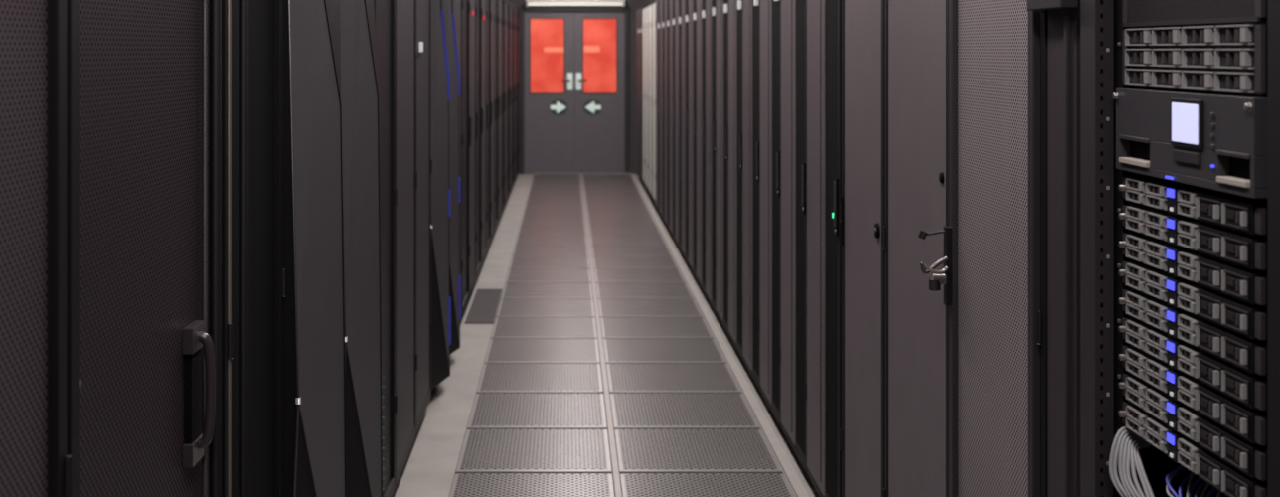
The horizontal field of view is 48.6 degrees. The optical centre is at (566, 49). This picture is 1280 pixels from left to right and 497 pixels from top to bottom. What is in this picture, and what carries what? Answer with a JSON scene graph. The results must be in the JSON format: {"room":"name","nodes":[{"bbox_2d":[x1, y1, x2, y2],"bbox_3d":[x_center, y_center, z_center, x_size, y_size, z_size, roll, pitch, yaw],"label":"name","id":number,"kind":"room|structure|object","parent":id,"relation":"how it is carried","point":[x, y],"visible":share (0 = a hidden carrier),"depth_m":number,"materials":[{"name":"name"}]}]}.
{"room":"server room","nodes":[
{"label":"server room","id":0,"kind":"room"},
{"bbox_2d":[508,0,649,173],"bbox_3d":[0.150,0.100,17.735,3.900,2.900,0.150,0,0,0],"label":"wall","id":1,"kind":"structure","parent":0,"point":[633,5],"depth_m":17.66,"materials":[{"name":"grey paint"}]},
{"bbox_2d":[524,11,574,172],"bbox_3d":[-0.213,0.532,17.648,0.623,2.015,0.123,0,0,0],"label":"door","id":2,"kind":"structure","parent":1,"relation":"in","point":[549,36],"depth_m":17.66,"materials":[{"name":"metal"}]},
{"bbox_2d":[519,6,629,173],"bbox_3d":[0.100,0.510,17.705,1.360,2.080,0.150,0,0,0],"label":"trim","id":3,"kind":"structure","parent":1,"relation":"attached to","point":[523,10],"depth_m":17.63,"materials":[{"name":"grey metal"}]},
{"bbox_2d":[525,0,624,5],"bbox_3d":[0.110,-0.590,17.589,1.220,0.100,0.138,0,0,0],"label":"fluorescent tube light","id":4,"kind":"object","parent":1,"relation":"attached to","point":[528,2],"visible":1,"depth_m":17.53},
{"bbox_2d":[533,172,631,174],"bbox_3d":[0.195,1.543,17.594,1.210,0.014,0.068,0,0,0],"label":"trim","id":5,"kind":"structure","parent":1,"relation":"attached to","point":[534,173],"depth_m":17.56,"materials":[{"name":"metal"}]},
{"bbox_2d":[574,11,624,172],"bbox_3d":[0.413,0.532,17.648,0.623,2.015,0.123,0,0,0],"label":"door","id":6,"kind":"structure","parent":1,"relation":"in","point":[598,36],"depth_m":17.66,"materials":[{"name":"metal"}]},
{"bbox_2d":[392,172,819,496],"bbox_3d":[0.150,1.600,7.430,3.900,0.100,20.860,0,0,0],"label":"floor","id":7,"kind":"structure","parent":0,"point":[429,468],"depth_m":6.44,"materials":[{"name":"tile"}]},
{"bbox_2d":[0,0,71,496],"bbox_3d":[-1.050,0.520,1.050,0.959,2.060,1.192,0,0,0],"label":"rack","id":8,"kind":"object","parent":7,"relation":"on","point":[35,461],"visible":1,"depth_m":1.57,"materials":[{"name":"black metal"}]},
{"bbox_2d":[66,0,233,496],"bbox_3d":[-1.041,0.520,2.045,0.978,2.060,0.782,0,0,0],"label":"rack","id":9,"kind":"object","parent":7,"relation":"on","point":[149,325],"visible":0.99,"depth_m":2.02,"materials":[{"name":"black metal"}]},
{"bbox_2d":[231,0,286,496],"bbox_3d":[-1.073,0.520,2.748,0.973,2.060,0.597,0,0,0],"label":"rack","id":10,"kind":"object","parent":7,"relation":"on","point":[258,274],"visible":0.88,"depth_m":2.86,"materials":[{"name":"black metal"}]},
{"bbox_2d":[283,0,346,496],"bbox_3d":[-1.026,0.520,3.374,1.008,2.060,0.644,0,0,0],"label":"rack","id":11,"kind":"object","parent":7,"relation":"on","point":[314,386],"visible":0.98,"depth_m":3.12,"materials":[{"name":"black metal"}]},
{"bbox_2d":[339,0,384,496],"bbox_3d":[-1.026,0.520,3.989,1.008,2.060,0.574,0,0,0],"label":"rack","id":12,"kind":"object","parent":7,"relation":"on","point":[359,81],"visible":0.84,"depth_m":3.82,"materials":[{"name":"black metal"}]},
{"bbox_2d":[373,0,397,496],"bbox_3d":[-1.050,0.520,4.540,0.959,2.060,0.512,0,0,0],"label":"rack","id":13,"kind":"object","parent":7,"relation":"on","point":[385,10],"visible":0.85,"depth_m":4.69,"materials":[{"name":"black metal"}]},
{"bbox_2d":[395,0,417,486],"bbox_3d":[-1.050,0.520,5.125,0.959,2.060,0.642,0,0,0],"label":"rack","id":14,"kind":"object","parent":7,"relation":"on","point":[405,174],"visible":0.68,"depth_m":5.07,"materials":[{"name":"black metal"}]},
{"bbox_2d":[415,0,432,435],"bbox_3d":[-1.050,0.520,5.750,0.960,2.060,0.592,0,0,0],"label":"rack","id":15,"kind":"object","parent":7,"relation":"on","point":[423,164],"visible":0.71,"depth_m":5.70,"materials":[{"name":"black metal"}]},
{"bbox_2d":[430,0,451,390],"bbox_3d":[-1.024,0.520,6.349,1.012,2.060,0.594,0,0,0],"label":"rack","id":16,"kind":"object","parent":7,"relation":"on","point":[440,300],"visible":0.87,"depth_m":6.18,"materials":[{"name":"black metal"}]},
{"bbox_2d":[443,0,461,353],"bbox_3d":[-1.024,0.520,6.949,1.012,2.060,0.594,0,0,0],"label":"rack","id":17,"kind":"object","parent":7,"relation":"on","point":[450,33],"visible":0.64,"depth_m":6.85,"materials":[{"name":"black metal"}]},
{"bbox_2d":[453,0,463,320],"bbox_3d":[-1.050,0.520,7.550,0.959,2.060,0.592,0,0,0],"label":"rack","id":18,"kind":"object","parent":7,"relation":"on","point":[458,4],"visible":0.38,"depth_m":7.79,"materials":[{"name":"black metal"}]},
{"bbox_2d":[462,0,471,316],"bbox_3d":[-1.050,0.520,8.150,0.959,2.060,0.592,0,0,0],"label":"rack","id":19,"kind":"object","parent":7,"relation":"on","point":[466,5],"visible":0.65,"depth_m":8.30,"materials":[{"name":"black metal"}]},
{"bbox_2d":[469,0,477,298],"bbox_3d":[-1.049,0.520,8.750,0.962,2.060,0.592,0,0,0],"label":"rack","id":20,"kind":"object","parent":7,"relation":"on","point":[473,8],"visible":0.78,"depth_m":8.78,"materials":[{"name":"metal"}]},
{"bbox_2d":[476,0,482,280],"bbox_3d":[-1.049,0.520,9.350,0.962,2.060,0.592,0,0,0],"label":"rack","id":21,"kind":"object","parent":7,"relation":"on","point":[478,2],"visible":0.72,"depth_m":9.52,"materials":[{"name":"metal"}]},
{"bbox_2d":[480,0,486,267],"bbox_3d":[-1.049,0.520,9.950,0.962,2.060,0.592,0,0,0],"label":"rack","id":22,"kind":"object","parent":7,"relation":"on","point":[483,2],"visible":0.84,"depth_m":9.94,"materials":[{"name":"metal"}]},
{"bbox_2d":[465,289,502,323],"bbox_3d":[-0.492,1.542,8.550,0.165,0.016,1.100,0,0,0],"label":"floor vent","id":23,"kind":"object","parent":7,"relation":"on","point":[484,306],"visible":1,"depth_m":8.43,"materials":[{"name":"grey metal"}]},
{"bbox_2d":[485,0,491,255],"bbox_3d":[-1.049,0.520,10.550,0.962,2.060,0.592,0,0,0],"label":"rack","id":24,"kind":"object","parent":7,"relation":"on","point":[488,2],"visible":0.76,"depth_m":10.73,"materials":[{"name":"metal"}]},
{"bbox_2d":[490,0,495,242],"bbox_3d":[-1.049,0.520,11.150,0.962,2.060,0.592,0,0,0],"label":"rack","id":25,"kind":"object","parent":7,"relation":"on","point":[493,108],"visible":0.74,"depth_m":11.29,"materials":[{"name":"metal"}]},
{"bbox_2d":[494,0,498,231],"bbox_3d":[-1.049,0.520,11.750,0.962,2.060,0.592,0,0,0],"label":"rack","id":26,"kind":"object","parent":7,"relation":"on","point":[496,1],"visible":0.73,"depth_m":11.95,"materials":[{"name":"metal"}]},
{"bbox_2d":[497,0,502,224],"bbox_3d":[-1.049,0.520,12.350,0.962,2.060,0.592,0,0,0],"label":"rack","id":27,"kind":"object","parent":7,"relation":"on","point":[499,1],"visible":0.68,"depth_m":12.46,"materials":[{"name":"metal"}]},
{"bbox_2d":[501,0,504,213],"bbox_3d":[-1.049,0.520,12.950,0.962,2.060,0.592,0,0,0],"label":"rack","id":28,"kind":"object","parent":7,"relation":"on","point":[503,1],"visible":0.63,"depth_m":13.21,"materials":[{"name":"metal"}]},
{"bbox_2d":[504,0,507,206],"bbox_3d":[-1.049,0.520,13.550,0.962,2.060,0.592,0,0,0],"label":"rack","id":29,"kind":"object","parent":7,"relation":"on","point":[506,21],"visible":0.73,"depth_m":13.71,"materials":[{"name":"metal"}]},
{"bbox_2d":[506,0,510,201],"bbox_3d":[-1.049,0.520,14.150,0.962,2.060,0.592,0,0,0],"label":"rack","id":30,"kind":"object","parent":7,"relation":"on","point":[508,1],"visible":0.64,"depth_m":14.40,"materials":[{"name":"metal"}]},
{"bbox_2d":[509,0,512,193],"bbox_3d":[-1.049,0.520,14.750,0.962,2.060,0.592,0,0,0],"label":"rack","id":31,"kind":"object","parent":7,"relation":"on","point":[511,28],"visible":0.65,"depth_m":14.95,"materials":[{"name":"metal"}]},
{"bbox_2d":[511,2,514,188],"bbox_3d":[-1.049,0.520,15.350,0.962,2.060,0.592,0,0,0],"label":"rack","id":32,"kind":"object","parent":7,"relation":"on","point":[513,29],"visible":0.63,"depth_m":15.62,"materials":[{"name":"metal"}]},
{"bbox_2d":[513,4,516,183],"bbox_3d":[-1.049,0.520,15.950,0.962,2.060,0.592,0,0,0],"label":"rack","id":33,"kind":"object","parent":7,"relation":"on","point":[515,30],"visible":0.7,"depth_m":16.11,"materials":[{"name":"metal"}]},
{"bbox_2d":[515,6,518,178],"bbox_3d":[-1.049,0.520,16.550,0.962,2.060,0.592,0,0,0],"label":"rack","id":34,"kind":"object","parent":7,"relation":"on","point":[517,89],"visible":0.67,"depth_m":16.81,"materials":[{"name":"metal"}]},
{"bbox_2d":[517,7,519,172],"bbox_3d":[-1.049,0.520,17.150,0.962,2.060,0.592,0,0,0],"label":"rack","id":35,"kind":"object","parent":7,"relation":"on","point":[518,8],"visible":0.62,"depth_m":17.38,"materials":[{"name":"metal"}]},
{"bbox_2d":[580,173,622,496],"bbox_3d":[0.180,1.544,7.455,0.022,0.013,20.190,0,0,0],"label":"trim","id":36,"kind":"structure","parent":7,"relation":"on","point":[616,480],"depth_m":6.62,"materials":[{"name":"metal"}]},
{"bbox_2d":[449,173,795,496],"bbox_3d":[0.192,1.544,7.455,1.197,0.011,20.190,0,0,0],"label":"floor","id":37,"kind":"structure","parent":7,"relation":"on","point":[684,425],"depth_m":6.63,"materials":[{"name":"metal"}]},
{"bbox_2d":[636,6,639,176],"bbox_3d":[1.313,0.520,16.670,0.964,2.060,0.592,0,0,0],"label":"rack","id":38,"kind":"object","parent":7,"relation":"on","point":[637,27],"visible":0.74,"depth_m":16.76,"materials":[{"name":"metal"}]},
{"bbox_2d":[639,4,641,181],"bbox_3d":[1.313,0.520,16.070,0.964,2.060,0.592,0,0,0],"label":"rack","id":39,"kind":"object","parent":7,"relation":"on","point":[640,7],"visible":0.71,"depth_m":16.08,"materials":[{"name":"metal"}]},
{"bbox_2d":[641,3,644,186],"bbox_3d":[1.315,0.520,15.470,0.959,2.060,0.592,0,0,0],"label":"rack","id":40,"kind":"object","parent":7,"relation":"on","point":[643,5],"visible":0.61,"depth_m":15.57,"materials":[{"name":"grey metal"}]},
{"bbox_2d":[644,0,648,193],"bbox_3d":[1.315,0.520,14.870,0.959,2.060,0.592,0,0,0],"label":"rack","id":41,"kind":"object","parent":7,"relation":"on","point":[646,3],"visible":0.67,"depth_m":14.94,"materials":[{"name":"grey metal"}]},
{"bbox_2d":[647,0,651,199],"bbox_3d":[1.315,0.520,14.270,0.959,2.060,0.592,0,0,0],"label":"rack","id":42,"kind":"object","parent":7,"relation":"on","point":[650,1],"visible":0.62,"depth_m":14.28,"materials":[{"name":"grey metal"}]},
{"bbox_2d":[650,0,655,206],"bbox_3d":[1.315,0.520,13.670,0.959,2.060,0.592,0,0,0],"label":"rack","id":43,"kind":"object","parent":7,"relation":"on","point":[653,169],"visible":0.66,"depth_m":13.79,"materials":[{"name":"grey metal"}]},
{"bbox_2d":[654,0,659,213],"bbox_3d":[1.313,0.520,13.070,0.964,2.060,0.592,0,0,0],"label":"rack","id":44,"kind":"object","parent":7,"relation":"on","point":[657,175],"visible":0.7,"depth_m":13.08,"materials":[{"name":"metal"}]},
{"bbox_2d":[658,0,664,222],"bbox_3d":[1.313,0.520,12.470,0.964,2.060,0.592,0,0,0],"label":"rack","id":45,"kind":"object","parent":7,"relation":"on","point":[662,2],"visible":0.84,"depth_m":12.42,"materials":[{"name":"metal"}]},
{"bbox_2d":[663,0,669,230],"bbox_3d":[1.313,0.520,11.870,0.964,2.060,0.592,0,0,0],"label":"rack","id":46,"kind":"object","parent":7,"relation":"on","point":[667,2],"visible":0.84,"depth_m":11.82,"materials":[{"name":"metal"}]},
{"bbox_2d":[668,0,675,241],"bbox_3d":[1.313,0.520,11.270,0.964,2.060,0.592,0,0,0],"label":"rack","id":47,"kind":"object","parent":7,"relation":"on","point":[672,2],"visible":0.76,"depth_m":11.25,"materials":[{"name":"metal"}]},
{"bbox_2d":[674,0,681,252],"bbox_3d":[1.313,0.520,10.670,0.964,2.060,0.592,0,0,0],"label":"rack","id":48,"kind":"object","parent":7,"relation":"on","point":[678,3],"visible":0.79,"depth_m":10.65,"materials":[{"name":"metal"}]},
{"bbox_2d":[680,0,688,264],"bbox_3d":[1.313,0.520,10.070,0.964,2.060,0.592,0,0,0],"label":"rack","id":49,"kind":"object","parent":7,"relation":"on","point":[685,3],"visible":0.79,"depth_m":10.03,"materials":[{"name":"metal"}]},
{"bbox_2d":[687,0,696,278],"bbox_3d":[1.313,0.520,9.470,0.964,2.060,0.592,0,0,0],"label":"rack","id":50,"kind":"object","parent":7,"relation":"on","point":[692,222],"visible":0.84,"depth_m":9.47,"materials":[{"name":"metal"}]},
{"bbox_2d":[695,0,705,294],"bbox_3d":[1.313,0.520,8.870,0.964,2.060,0.592,0,0,0],"label":"rack","id":51,"kind":"object","parent":7,"relation":"on","point":[700,8],"visible":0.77,"depth_m":8.84,"materials":[{"name":"metal"}]},
{"bbox_2d":[704,0,716,313],"bbox_3d":[1.313,0.520,8.270,0.964,2.060,0.592,0,0,0],"label":"rack","id":52,"kind":"object","parent":7,"relation":"on","point":[710,5],"visible":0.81,"depth_m":8.23,"materials":[{"name":"metal"}]},
{"bbox_2d":[631,173,808,496],"bbox_3d":[0.817,1.544,7.455,0.039,0.012,20.190,0,0,0],"label":"trim","id":53,"kind":"structure","parent":7,"relation":"on","point":[788,469],"depth_m":6.64,"materials":[{"name":"metal"}]},
{"bbox_2d":[715,0,728,333],"bbox_3d":[1.313,0.520,7.670,0.964,2.060,0.592,0,0,0],"label":"rack","id":54,"kind":"object","parent":7,"relation":"on","point":[721,135],"visible":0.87,"depth_m":7.66,"materials":[{"name":"metal"}]},
{"bbox_2d":[727,0,743,360],"bbox_3d":[1.313,0.520,7.070,0.964,2.060,0.592,0,0,0],"label":"rack","id":55,"kind":"object","parent":7,"relation":"on","point":[734,142],"visible":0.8,"depth_m":7.03,"materials":[{"name":"metal"}]},
{"bbox_2d":[741,0,760,390],"bbox_3d":[1.313,0.520,6.470,0.964,2.060,0.592,0,0,0],"label":"rack","id":56,"kind":"object","parent":7,"relation":"on","point":[750,150],"visible":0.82,"depth_m":6.42,"materials":[{"name":"metal"}]},
{"bbox_2d":[759,0,781,427],"bbox_3d":[1.313,0.520,5.870,0.964,2.060,0.592,0,0,0],"label":"rack","id":57,"kind":"object","parent":7,"relation":"on","point":[770,10],"visible":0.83,"depth_m":5.82,"materials":[{"name":"metal"}]},
{"bbox_2d":[780,0,806,473],"bbox_3d":[1.313,0.520,5.270,0.964,2.060,0.592,0,0,0],"label":"rack","id":58,"kind":"object","parent":7,"relation":"on","point":[793,171],"visible":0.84,"depth_m":5.22,"materials":[{"name":"metal"}]},
{"bbox_2d":[805,0,841,496],"bbox_3d":[1.314,0.520,4.670,0.962,2.060,0.592,0,0,0],"label":"rack","id":59,"kind":"object","parent":7,"relation":"on","point":[824,17],"visible":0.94,"depth_m":4.62,"materials":[{"name":"metal"}]},
{"bbox_2d":[838,0,884,496],"bbox_3d":[1.319,0.520,4.075,0.959,2.060,0.582,0,0,0],"label":"rack","id":60,"kind":"object","parent":7,"relation":"on","point":[862,204],"visible":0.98,"depth_m":4.06,"materials":[{"name":"metal"}]},
{"bbox_2d":[882,0,949,496],"bbox_3d":[1.319,0.520,3.455,0.959,2.060,0.642,0,0,0],"label":"rack","id":61,"kind":"object","parent":7,"relation":"on","point":[916,32],"visible":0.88,"depth_m":3.45,"materials":[{"name":"grey metal"}]},
{"bbox_2d":[949,0,1040,496],"bbox_3d":[1.315,0.520,2.845,0.959,2.060,0.562,0,0,0],"label":"rack","id":62,"kind":"object","parent":7,"relation":"on","point":[995,45],"visible":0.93,"depth_m":2.84,"materials":[{"name":"grey metal"}]},
{"bbox_2d":[918,226,952,305],"bbox_3d":[0.808,0.475,3.103,0.072,0.170,0.039,0,0,0],"label":"door handle","id":63,"kind":"object","parent":62,"relation":"attached to","point":[935,282],"depth_m":3.10,"materials":[{"name":"metal"}]},
{"bbox_2d":[1026,0,1080,496],"bbox_3d":[1.315,0.520,2.447,0.980,2.060,0.217,0,0,0],"label":"tall cabinet","id":64,"kind":"object","parent":7,"relation":"on","point":[1058,316],"visible":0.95,"depth_m":2.46,"materials":[{"name":"black metal"}]},
{"bbox_2d":[1080,0,1279,496],"bbox_3d":[1.320,0.520,1.990,0.950,2.060,0.670,0,0,0],"label":"rack","id":65,"kind":"object","parent":7,"relation":"on","point":[1101,21],"visible":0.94,"depth_m":2.26,"materials":[{"name":"metal"}]},
{"bbox_2d":[1109,426,1154,496],"bbox_3d":[0.892,1.032,2.138,0.068,0.876,0.197,0,0,-6],"label":"cable bundle","id":66,"kind":"object","parent":65,"relation":"in","point":[1126,445],"visible":0.88,"depth_m":2.20,"materials":[{"name":"white plastic"}]},
{"bbox_2d":[1112,88,1268,198],"bbox_3d":[1.195,0.124,2.010,0.666,0.127,0.450,0,0,0],"label":"tape library","id":67,"kind":"object","parent":65,"relation":"in","point":[1218,141],"visible":0.97,"depth_m":1.94,"materials":[{"name":"metal"}]},
{"bbox_2d":[1122,21,1268,95],"bbox_3d":[1.204,0.011,2.013,0.662,0.093,0.445,0,0,0],"label":"array","id":68,"kind":"object","parent":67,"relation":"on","point":[1232,58],"visible":1,"depth_m":1.97,"materials":[{"name":"metal"}]},
{"bbox_2d":[1118,401,1268,496],"bbox_3d":[1.202,0.573,2.013,0.666,0.038,0.445,0,0,0],"label":"server","id":69,"kind":"object","parent":65,"relation":"in","point":[1230,481],"visible":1,"depth_m":1.98,"materials":[{"name":"metal"}]},
{"bbox_2d":[1118,372,1268,480],"bbox_3d":[1.202,0.529,2.013,0.666,0.038,0.445,0,0,0],"label":"server","id":70,"kind":"object","parent":65,"relation":"in","point":[1251,459],"visible":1,"depth_m":1.95,"materials":[{"name":"metal"}]},
{"bbox_2d":[1118,344,1268,446],"bbox_3d":[1.202,0.484,2.013,0.666,0.038,0.445,0,0,0],"label":"server","id":71,"kind":"object","parent":65,"relation":"in","point":[1251,424],"visible":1,"depth_m":1.95,"materials":[{"name":"metal"}]},
{"bbox_2d":[1118,316,1268,411],"bbox_3d":[1.202,0.440,2.013,0.666,0.038,0.445,0,0,0],"label":"server","id":72,"kind":"object","parent":65,"relation":"in","point":[1250,390],"visible":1,"depth_m":1.95,"materials":[{"name":"metal"}]},
{"bbox_2d":[1118,288,1268,376],"bbox_3d":[1.202,0.396,2.013,0.666,0.038,0.445,0,0,0],"label":"server","id":73,"kind":"object","parent":65,"relation":"in","point":[1249,355],"visible":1,"depth_m":1.95,"materials":[{"name":"metal"}]},
{"bbox_2d":[1118,260,1268,341],"bbox_3d":[1.202,0.351,2.013,0.666,0.038,0.445,0,0,0],"label":"server","id":74,"kind":"object","parent":65,"relation":"in","point":[1246,319],"visible":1,"depth_m":1.95,"materials":[{"name":"metal"}]},
{"bbox_2d":[1118,231,1268,306],"bbox_3d":[1.202,0.307,2.013,0.666,0.038,0.445,0,0,0],"label":"server","id":75,"kind":"object","parent":65,"relation":"in","point":[1239,282],"visible":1,"depth_m":1.95,"materials":[{"name":"metal"}]},
{"bbox_2d":[1118,203,1268,271],"bbox_3d":[1.202,0.262,2.013,0.666,0.038,0.445,0,0,0],"label":"server","id":76,"kind":"object","parent":65,"relation":"in","point":[1247,250],"visible":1,"depth_m":1.95,"materials":[{"name":"metal"}]},
{"bbox_2d":[1118,175,1268,236],"bbox_3d":[1.202,0.218,2.013,0.666,0.038,0.445,0,0,0],"label":"server","id":77,"kind":"object","parent":65,"relation":"in","point":[1242,214],"visible":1,"depth_m":1.95,"materials":[{"name":"metal"}]},
{"bbox_2d":[1165,464,1221,496],"bbox_3d":[0.928,1.036,1.967,0.076,0.867,0.331,0,0,0],"label":"cable bundle","id":78,"kind":"object","parent":65,"relation":"in","point":[1172,474],"visible":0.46,"depth_m":2.05,"materials":[{"name":"plastic"}]},
{"bbox_2d":[1122,0,1268,26],"bbox_3d":[0.891,-0.143,2.013,0.028,0.214,0.445,0,0,0],"label":"panel","id":79,"kind":"object","parent":65,"relation":"in","point":[1136,13],"visible":0.97,"depth_m":1.99,"materials":[{"name":"black metal"}]}
]}

